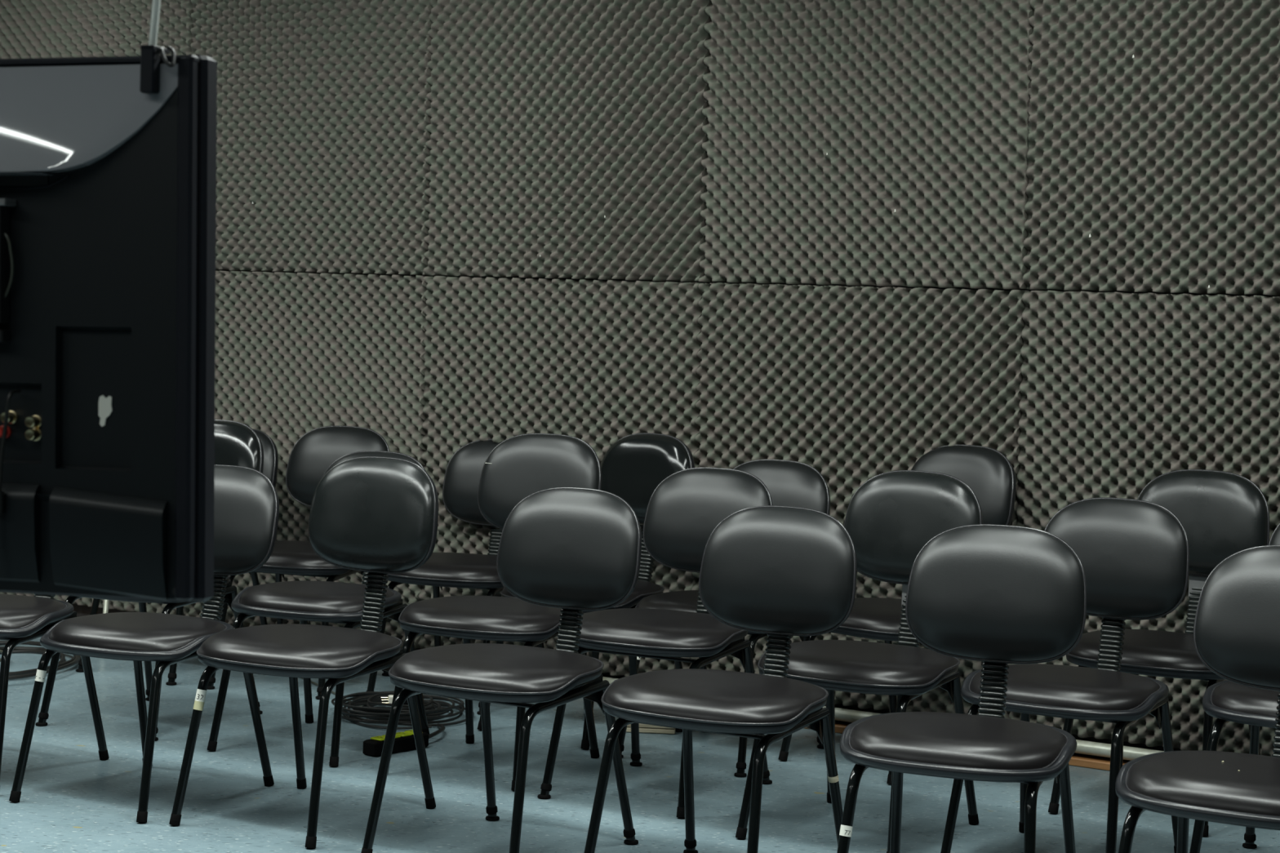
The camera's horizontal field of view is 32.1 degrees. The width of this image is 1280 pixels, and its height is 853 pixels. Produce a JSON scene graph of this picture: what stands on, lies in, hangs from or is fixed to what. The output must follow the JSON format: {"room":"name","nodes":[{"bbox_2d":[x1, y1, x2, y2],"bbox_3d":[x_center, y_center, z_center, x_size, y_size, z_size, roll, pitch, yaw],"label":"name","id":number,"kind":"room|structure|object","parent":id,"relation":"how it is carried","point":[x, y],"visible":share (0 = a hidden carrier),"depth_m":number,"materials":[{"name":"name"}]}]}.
{"room":"music room","nodes":[
{"label":"music room","id":0,"kind":"room"},
{"bbox_2d":[0,0,1279,761],"bbox_3d":[0.059,-0.560,7.520,16.400,3.000,0.165,4,3,31],"label":"wall","id":1,"kind":"structure","parent":0,"point":[852,242],"depth_m":7.26,"materials":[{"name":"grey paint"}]},
{"bbox_2d":[602,676,1164,760],"bbox_3d":[0.795,0.935,7.055,5.300,0.047,0.049,4,3,31],"label":"conduit","id":2,"kind":"object","parent":1,"relation":"attached to","point":[1095,748],"visible":0.06,"depth_m":6.70,"materials":[{"name":"white plastic"}]},
{"bbox_2d":[803,721,1128,771],"bbox_3d":[-0.017,0.927,7.551,16.000,0.024,0.069,4,3,31],"label":"baseboard","id":3,"kind":"structure","parent":1,"relation":"attached to","point":[1080,761],"depth_m":6.71,"materials":[{"name":"brown wood"}]},
{"bbox_2d":[0,636,1279,852],"bbox_3d":[-0.038,1.111,5.061,13.000,0.100,18.000,2,3,0],"label":"floor","id":4,"kind":"structure","parent":0,"point":[72,800],"depth_m":6.09,"materials":[{"name":"blue plastic"}]},
{"bbox_2d":[0,640,80,679],"bbox_3d":[-2.243,0.830,7.851,0.527,0.042,0.811,2,3,0],"label":"cable coil","id":5,"kind":"object","parent":4,"relation":"on","point":[63,664],"visible":0.46,"depth_m":7.92,"materials":[{"name":"black rubber"}]},
{"bbox_2d":[0,593,109,777],"bbox_3d":[-1.778,0.502,6.145,0.483,0.895,0.628,3,3,18],"label":"padded chair","id":6,"kind":"object","parent":4,"relation":"on","point":[23,619],"visible":0.41,"depth_m":5.98,"materials":[{"name":"black leather"}]},
{"bbox_2d":[0,593,65,628],"bbox_3d":[-1.799,0.502,6.079,0.445,0.052,0.393,3,3,18],"label":"seat cushion","id":7,"kind":"object","parent":6,"relation":"on","point":[16,611],"depth_m":5.99,"materials":[{"name":"black leather"}]},
{"bbox_2d":[102,599,109,613],"bbox_3d":[-1.988,0.325,8.404,0.020,1.002,0.572,2,3,-7],"label":"leaning pole","id":8,"kind":"object","parent":4,"relation":"on","point":[106,602],"visible":0.02,"depth_m":8.23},
{"bbox_2d":[8,464,279,822],"bbox_3d":[-1.283,0.546,5.924,0.483,0.862,0.640,3,3,26],"label":"padded chair","id":9,"kind":"object","parent":4,"relation":"on","point":[246,502],"visible":0.83,"depth_m":5.90,"materials":[{"name":"black leather"}]},
{"bbox_2d":[48,612,226,651],"bbox_3d":[-1.316,0.537,5.856,0.445,0.052,0.393,3,3,26],"label":"seat cushion","id":10,"kind":"object","parent":9,"relation":"on","point":[117,631],"depth_m":5.72,"materials":[{"name":"black leather"}]},
{"bbox_2d":[213,466,275,573],"bbox_3d":[-1.175,0.247,6.106,0.395,0.300,0.063,3,-14,22],"label":"backrest cushion","id":11,"kind":"object","parent":9,"relation":"on","point":[244,500],"depth_m":6.04,"materials":[{"name":"black leather"}]},
{"bbox_2d":[35,419,263,741],"bbox_3d":[-1.499,0.451,6.966,0.499,0.930,0.638,3,3,25],"label":"padded chair","id":12,"kind":"object","parent":4,"relation":"on","point":[236,443],"visible":0.12,"depth_m":7.09,"materials":[{"name":"black leather"}]},
{"bbox_2d":[214,420,260,471],"bbox_3d":[-1.392,0.122,7.157,0.395,0.300,0.060,3,-10,23],"label":"backrest cushion","id":13,"kind":"object","parent":12,"relation":"on","point":[236,443],"depth_m":7.11,"materials":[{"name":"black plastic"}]},
{"bbox_2d":[75,428,278,685],"bbox_3d":[-1.617,0.438,7.943,0.499,0.852,0.635,4,3,30],"label":"padded chair","id":14,"kind":"object","parent":4,"relation":"on","point":[270,451],"visible":0.09,"depth_m":8.03,"materials":[{"name":"black leather"}]},
{"bbox_2d":[253,430,274,482],"bbox_3d":[-1.495,0.150,8.128,0.395,0.300,0.063,4,-9,30],"label":"backrest cushion","id":15,"kind":"object","parent":14,"relation":"on","point":[268,444],"depth_m":8.04,"materials":[{"name":"black leather"}]},
{"bbox_2d":[207,425,390,699],"bbox_3d":[-1.157,0.449,7.753,0.499,0.881,0.640,3,3,17],"label":"padded chair","id":16,"kind":"object","parent":4,"relation":"on","point":[311,455],"visible":0.41,"depth_m":7.93,"materials":[{"name":"black leather"}]},
{"bbox_2d":[263,540,345,569],"bbox_3d":[-1.177,0.439,7.686,0.491,0.052,0.439,3,3,17],"label":"seat cushion","id":17,"kind":"object","parent":16,"relation":"on","point":[286,554],"depth_m":7.48,"materials":[{"name":"black leather"}]},
{"bbox_2d":[286,426,387,505],"bbox_3d":[-1.079,0.141,7.953,0.395,0.300,0.063,3,-12,17],"label":"backrest cushion","id":18,"kind":"object","parent":16,"relation":"on","point":[312,455],"depth_m":7.95,"materials":[{"name":"black leather"}]},
{"bbox_2d":[168,456,438,848],"bbox_3d":[-0.828,0.546,5.713,0.499,0.914,0.623,3,3,27],"label":"padded chair","id":19,"kind":"object","parent":4,"relation":"on","point":[378,516],"visible":0.99,"depth_m":5.81,"materials":[{"name":"black leather"}]},
{"bbox_2d":[198,624,399,671],"bbox_3d":[-0.859,0.555,5.654,0.491,0.052,0.439,3,3,27],"label":"seat cushion","id":20,"kind":"object","parent":19,"relation":"on","point":[268,647],"depth_m":5.52,"materials":[{"name":"black leather"}]},
{"bbox_2d":[307,457,433,571],"bbox_3d":[-0.713,0.230,5.902,0.395,0.300,0.060,3,-6,28],"label":"backrest cushion","id":21,"kind":"object","parent":19,"relation":"on","point":[366,514],"depth_m":5.88,"materials":[{"name":"black leather"}]},
{"bbox_2d":[207,450,429,766],"bbox_3d":[-0.928,0.518,6.674,0.483,0.867,0.628,3,3,23],"label":"padded chair","id":22,"kind":"object","parent":4,"relation":"on","point":[303,601],"visible":0.52,"depth_m":6.50,"materials":[{"name":"black leather"}]},
{"bbox_2d":[238,580,394,613],"bbox_3d":[-0.955,0.504,6.610,0.445,0.052,0.393,3,3,23],"label":"seat cushion","id":23,"kind":"object","parent":22,"relation":"on","point":[302,596],"depth_m":6.48,"materials":[{"name":"black leather"}]},
{"bbox_2d":[324,452,420,475],"bbox_3d":[-0.829,0.222,6.867,0.395,0.300,0.063,3,-9,24],"label":"backrest cushion","id":24,"kind":"object","parent":22,"relation":"on","point":[354,455],"depth_m":6.91,"materials":[{"name":"black leather"}]},
{"bbox_2d":[302,678,474,729],"bbox_3d":[-0.900,0.877,7.533,0.456,0.067,1.276,1,3,-20],"label":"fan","id":25,"kind":"object","parent":4,"relation":"on","point":[368,711],"visible":0.66,"depth_m":7.08,"materials":[{"name":"black plastic"}]},
{"bbox_2d":[362,723,445,756],"bbox_3d":[-0.671,0.932,6.727,0.118,0.049,0.519,3,3,21],"label":"power strip","id":26,"kind":"object","parent":4,"relation":"on","point":[404,741],"visible":0.82,"depth_m":6.57,"materials":[{"name":"black plastic"}]},
{"bbox_2d":[370,736,385,741],"bbox_3d":[-0.764,0.917,6.538,0.045,0.007,0.041,4,4,38],"label":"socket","id":27,"kind":"object","parent":26,"relation":"attached to","point":[376,738],"depth_m":6.53,"materials":[{"name":"yellow plastic"}]},
{"bbox_2d":[382,734,400,738],"bbox_3d":[-0.735,0.916,6.575,0.045,0.007,0.041,4,4,38],"label":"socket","id":28,"kind":"object","parent":26,"relation":"attached to","point":[397,736],"depth_m":6.57,"materials":[{"name":"yellow plastic"}]},
{"bbox_2d":[395,732,412,737],"bbox_3d":[-0.706,0.915,6.612,0.045,0.007,0.041,4,4,38],"label":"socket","id":29,"kind":"object","parent":26,"relation":"attached to","point":[398,734],"depth_m":6.60,"materials":[{"name":"yellow plastic"}]},
{"bbox_2d":[404,729,422,735],"bbox_3d":[-0.677,0.914,6.650,0.045,0.007,0.041,4,4,38],"label":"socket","id":30,"kind":"object","parent":26,"relation":"attached to","point":[408,732],"depth_m":6.63,"materials":[{"name":"yellow plastic"}]},
{"bbox_2d":[365,439,544,715],"bbox_3d":[-0.589,0.485,7.575,0.499,0.863,0.636,3,3,20],"label":"padded chair","id":31,"kind":"object","parent":4,"relation":"on","point":[464,469],"visible":0.47,"depth_m":7.66,"materials":[{"name":"black leather"}]},
{"bbox_2d":[390,552,499,582],"bbox_3d":[-0.611,0.471,7.512,0.491,0.052,0.439,3,3,20],"label":"seat cushion","id":32,"kind":"object","parent":31,"relation":"on","point":[441,567],"depth_m":7.33,"materials":[{"name":"black leather"}]},
{"bbox_2d":[443,440,502,524],"bbox_3d":[-0.499,0.190,7.774,0.395,0.300,0.063,3,-9,16],"label":"backrest cushion","id":33,"kind":"object","parent":31,"relation":"on","point":[464,469],"depth_m":7.79,"materials":[{"name":"black leather"}]},
{"bbox_2d":[387,433,601,791],"bbox_3d":[-0.398,0.506,6.433,0.499,0.952,0.632,3,3,22],"label":"padded chair","id":34,"kind":"object","parent":4,"relation":"on","point":[521,466],"visible":0.6,"depth_m":6.55,"materials":[{"name":"black leather"}]},
{"bbox_2d":[400,595,561,635],"bbox_3d":[-0.426,0.534,6.369,0.491,0.052,0.439,3,3,22],"label":"seat cushion","id":35,"kind":"object","parent":34,"relation":"on","point":[453,615],"depth_m":6.21,"materials":[{"name":"black leather"}]},
{"bbox_2d":[478,434,599,528],"bbox_3d":[-0.301,0.166,6.625,0.395,0.300,0.060,3,-11,24],"label":"backrest cushion","id":36,"kind":"object","parent":34,"relation":"on","point":[521,466],"depth_m":6.62,"materials":[{"name":"black leather"}]},
{"bbox_2d":[360,487,641,852],"bbox_3d":[-0.306,0.599,5.414,0.499,0.872,0.632,4,3,30],"label":"padded chair","id":37,"kind":"object","parent":4,"relation":"on","point":[574,550],"visible":1,"depth_m":5.51,"materials":[{"name":"black leather"}]},
{"bbox_2d":[390,643,601,695],"bbox_3d":[-0.340,0.576,5.352,0.491,0.052,0.439,4,3,30],"label":"seat cushion","id":38,"kind":"object","parent":37,"relation":"on","point":[469,668],"depth_m":5.22,"materials":[{"name":"black leather"}]},
{"bbox_2d":[497,488,637,608],"bbox_3d":[-0.182,0.301,5.593,0.395,0.300,0.063,3,-10,27],"label":"backrest cushion","id":39,"kind":"object","parent":37,"relation":"on","point":[558,548],"depth_m":5.57,"materials":[{"name":"black leather"}]},
{"bbox_2d":[477,432,694,749],"bbox_3d":[-0.137,0.493,7.052,0.499,0.933,0.620,4,4,37],"label":"padded chair","id":40,"kind":"object","parent":4,"relation":"on","point":[635,464],"visible":0.39,"depth_m":7.20,"materials":[{"name":"black leather"}]},
{"bbox_2d":[502,579,662,608],"bbox_3d":[-0.176,0.511,7.001,0.491,0.052,0.439,4,4,37],"label":"seat cushion","id":41,"kind":"object","parent":40,"relation":"on","point":[643,588],"depth_m":6.88,"materials":[{"name":"black leather"}]},
{"bbox_2d":[600,434,690,525],"bbox_3d":[0.011,0.172,7.222,0.395,0.300,0.060,4,-4,41],"label":"backrest cushion","id":42,"kind":"object","parent":40,"relation":"on","point":[634,465],"depth_m":7.21,"materials":[{"name":"black plastic"}]},
{"bbox_2d":[626,723,675,733],"bbox_3d":[0.028,0.940,7.056,0.170,0.046,0.100,2,3,3],"label":"baseboard","id":43,"kind":"structure","parent":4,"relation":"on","point":[643,728],"depth_m":7.01,"materials":[{"name":"brown wood"}]},
{"bbox_2d":[537,466,773,817],"bbox_3d":[0.077,0.568,6.177,0.508,0.883,0.644,3,3,27],"label":"padded chair","id":44,"kind":"object","parent":4,"relation":"on","point":[684,509],"visible":0.7,"depth_m":6.28,"materials":[{"name":"black leather"}]},
{"bbox_2d":[579,608,742,650],"bbox_3d":[0.047,0.551,6.113,0.491,0.052,0.439,3,3,27],"label":"seat cushion","id":45,"kind":"object","parent":44,"relation":"on","point":[624,628],"depth_m":5.96,"materials":[{"name":"black leather"}]},
{"bbox_2d":[644,468,770,571],"bbox_3d":[0.192,0.262,6.361,0.395,0.300,0.063,3,-12,27],"label":"backrest cushion","id":46,"kind":"object","parent":44,"relation":"on","point":[684,509],"depth_m":6.36,"materials":[{"name":"black leather"}]},
{"bbox_2d":[675,728,682,732],"bbox_3d":[0.136,0.942,7.075,0.044,0.052,0.060,2,3,0],"label":"block","id":47,"kind":"object","parent":4,"relation":"on","point":[677,730],"visible":0.17,"depth_m":7.04,"materials":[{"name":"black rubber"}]},
{"bbox_2d":[583,505,857,852],"bbox_3d":[0.207,0.633,5.121,0.499,0.868,0.626,3,3,28],"label":"padded chair","id":48,"kind":"object","parent":4,"relation":"on","point":[782,573],"visible":1,"depth_m":5.22,"materials":[{"name":"black leather"}]},
{"bbox_2d":[603,668,826,726],"bbox_3d":[0.175,0.608,5.061,0.491,0.052,0.439,3,3,28],"label":"seat cushion","id":49,"kind":"object","parent":48,"relation":"on","point":[687,697],"depth_m":4.93,"materials":[{"name":"black leather"}]},
{"bbox_2d":[700,506,853,634],"bbox_3d":[0.325,0.339,5.306,0.395,0.300,0.063,3,-8,27],"label":"backrest cushion","id":50,"kind":"object","parent":48,"relation":"on","point":[765,570],"depth_m":5.28,"materials":[{"name":"black leather"}]},
{"bbox_2d":[617,459,830,777],"bbox_3d":[0.278,0.549,6.739,0.499,0.877,0.635,4,3,30],"label":"padded chair","id":51,"kind":"object","parent":4,"relation":"on","point":[791,483],"visible":0.19,"depth_m":6.84,"materials":[{"name":"black leather"}]},
{"bbox_2d":[635,590,699,612],"bbox_3d":[0.244,0.541,6.682,0.491,0.052,0.439,4,3,30],"label":"seat cushion","id":52,"kind":"object","parent":51,"relation":"on","point":[683,601],"depth_m":6.62,"materials":[{"name":"black leather"}]},
{"bbox_2d":[734,460,827,513],"bbox_3d":[0.404,0.249,6.922,0.395,0.300,0.063,4,-9,30],"label":"backrest cushion","id":53,"kind":"object","parent":51,"relation":"on","point":[791,483],"depth_m":6.88,"materials":[{"name":"black leather"}]},
{"bbox_2d":[735,470,982,852],"bbox_3d":[0.598,0.587,5.756,0.499,0.923,0.621,4,3,30],"label":"padded chair","id":54,"kind":"object","parent":4,"relation":"on","point":[891,516],"visible":0.71,"depth_m":5.86,"materials":[{"name":"black leather"}]},
{"bbox_2d":[759,640,957,688],"bbox_3d":[0.564,0.601,5.700,0.491,0.052,0.439,4,3,30],"label":"seat cushion","id":55,"kind":"object","parent":54,"relation":"on","point":[824,664],"depth_m":5.55,"materials":[{"name":"black leather"}]},
{"bbox_2d":[844,471,979,583],"bbox_3d":[0.724,0.268,5.940,0.395,0.300,0.060,4,-6,32],"label":"backrest cushion","id":56,"kind":"object","parent":54,"relation":"on","point":[891,516],"depth_m":5.94,"materials":[{"name":"black leather"}]},
{"bbox_2d":[777,444,1016,784],"bbox_3d":[0.801,0.535,6.687,0.631,0.950,0.499,-1,4,-45],"label":"padded chair","id":57,"kind":"object","parent":4,"relation":"on","point":[987,471],"visible":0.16,"depth_m":6.71,"materials":[{"name":"black leather"}]},
{"bbox_2d":[840,597,902,635],"bbox_3d":[0.751,0.561,6.639,0.439,0.052,0.491,-1,4,-45],"label":"seat cushion","id":58,"kind":"object","parent":57,"relation":"on","point":[868,615],"depth_m":6.47,"materials":[{"name":"black leather"}]},
{"bbox_2d":[911,445,1012,524],"bbox_3d":[0.973,0.201,6.830,0.395,0.300,0.060,5,-9,43],"label":"backrest cushion","id":59,"kind":"object","parent":57,"relation":"on","point":[987,471],"depth_m":6.76,"materials":[{"name":"black leather"}]},
{"bbox_2d":[836,524,1086,852],"bbox_3d":[0.696,0.666,4.738,0.483,0.873,0.632,3,3,21],"label":"padded chair","id":60,"kind":"object","parent":4,"relation":"on","point":[997,596],"visible":1,"depth_m":4.87,"materials":[{"name":"black leather"}]},
{"bbox_2d":[849,711,1066,769],"bbox_3d":[0.671,0.655,4.671,0.445,0.052,0.393,3,3,21],"label":"seat cushion","id":61,"kind":"object","parent":60,"relation":"on","point":[908,740],"depth_m":4.55,"materials":[{"name":"black leather"}]},
{"bbox_2d":[906,526,1084,662],"bbox_3d":[0.787,0.365,4.932,0.395,0.300,0.063,3,-11,21],"label":"backrest cushion","id":62,"kind":"object","parent":60,"relation":"on","point":[978,593],"depth_m":4.91,"materials":[{"name":"black leather"}]},
{"bbox_2d":[940,497,1189,852],"bbox_3d":[1.072,0.634,5.477,0.483,0.889,0.627,4,3,31],"label":"padded chair","id":63,"kind":"object","parent":4,"relation":"on","point":[1134,554],"visible":0.86,"depth_m":5.56,"materials":[{"name":"black leather"}]},
{"bbox_2d":[969,663,1159,710],"bbox_3d":[1.038,0.631,5.419,0.445,0.052,0.393,4,3,31],"label":"seat cushion","id":64,"kind":"object","parent":63,"relation":"on","point":[1030,686],"depth_m":5.28,"materials":[{"name":"black leather"}]},
{"bbox_2d":[1045,498,1186,617],"bbox_3d":[1.198,0.330,5.657,0.395,0.300,0.063,4,-8,33],"label":"backrest cushion","id":65,"kind":"object","parent":63,"relation":"on","point":[1132,553],"depth_m":5.62,"materials":[{"name":"black leather"}]},
{"bbox_2d":[1048,469,1269,836],"bbox_3d":[1.467,0.594,6.169,0.499,0.927,0.621,4,3,31],"label":"padded chair","id":66,"kind":"object","parent":4,"relation":"on","point":[1222,514],"visible":0.58,"depth_m":6.27,"materials":[{"name":"black leather"}]},
{"bbox_2d":[1069,629,1213,673],"bbox_3d":[1.433,0.610,6.114,0.491,0.052,0.439,4,3,31],"label":"seat cushion","id":67,"kind":"object","parent":66,"relation":"on","point":[1144,651],"depth_m":5.97,"materials":[{"name":"black leather"}]},
{"bbox_2d":[1137,471,1267,576],"bbox_3d":[1.596,0.273,6.351,0.395,0.300,0.060,4,-6,32],"label":"backrest cushion","id":68,"kind":"object","parent":66,"relation":"on","point":[1222,514],"depth_m":6.31,"materials":[{"name":"black leather"}]},
{"bbox_2d":[1115,545,1279,852],"bbox_3d":[1.218,0.697,4.388,0.483,0.881,0.643,4,3,30],"label":"padded chair","id":69,"kind":"object","parent":4,"relation":"on","point":[1237,625],"visible":1,"depth_m":4.53,"materials":[{"name":"black leather"}]},
{"bbox_2d":[1126,751,1279,816],"bbox_3d":[1.181,0.690,4.322,0.445,0.052,0.393,4,3,30],"label":"seat cushion","id":70,"kind":"object","parent":69,"relation":"on","point":[1172,783],"depth_m":4.23,"materials":[{"name":"black leather"}]},
{"bbox_2d":[1195,546,1279,688],"bbox_3d":[1.338,0.387,4.563,0.395,0.300,0.063,4,-16,30],"label":"backrest cushion","id":71,"kind":"object","parent":69,"relation":"on","point":[1237,615],"depth_m":4.59,"materials":[{"name":"black leather"}]},
{"bbox_2d":[1189,523,1279,852],"bbox_3d":[1.639,0.651,5.388,0.483,0.898,0.634,4,3,30],"label":"padded chair","id":72,"kind":"object","parent":4,"relation":"on","point":[1227,701],"visible":0.66,"depth_m":5.28,"materials":[{"name":"black leather"}]},
{"bbox_2d":[1211,680,1279,717],"bbox_3d":[1.606,0.654,5.332,0.445,0.052,0.393,4,3,30],"label":"seat cushion","id":73,"kind":"object","parent":72,"relation":"on","point":[1229,699],"depth_m":5.26,"materials":[{"name":"black leather"}]},
{"bbox_2d":[1270,525,1279,545],"bbox_3d":[1.765,0.341,5.571,0.395,0.300,0.063,4,-8,30],"label":"backrest cushion","id":74,"kind":"object","parent":72,"relation":"on","point":[1275,538],"depth_m":5.66,"materials":[{"name":"black leather"}]},
{"bbox_3d":[0.067,-1.983,4.908,13.000,0.100,18.000,2,3,0],"label":"ceiling","id":75,"kind":"structure","parent":0,"visible":0},
{"bbox_2d":[139,0,175,93],"bbox_3d":[-0.534,-1.125,2.703,0.106,1.436,0.047,3,3,12],"label":"rod","id":76,"kind":"object","parent":75,"relation":"hanging from","point":[150,53],"visible":1,"depth_m":2.73,"materials":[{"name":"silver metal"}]},
{"bbox_2d":[0,54,217,602],"bbox_3d":[-1.073,-0.129,2.898,1.098,0.690,0.108,2,3,16],"label":"television","id":77,"kind":"object","parent":76,"relation":"hanging from","point":[108,186],"visible":1,"depth_m":2.78,"materials":[{"name":"black plastic"}]},
{"bbox_2d":[0,173,68,189],"bbox_3d":[-1.017,-0.317,2.876,0.602,0.027,0.175,2,3,0],"label":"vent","id":78,"kind":"object","parent":77,"relation":"attached to","point":[7,181],"depth_m":2.80,"materials":[{"name":"black"}]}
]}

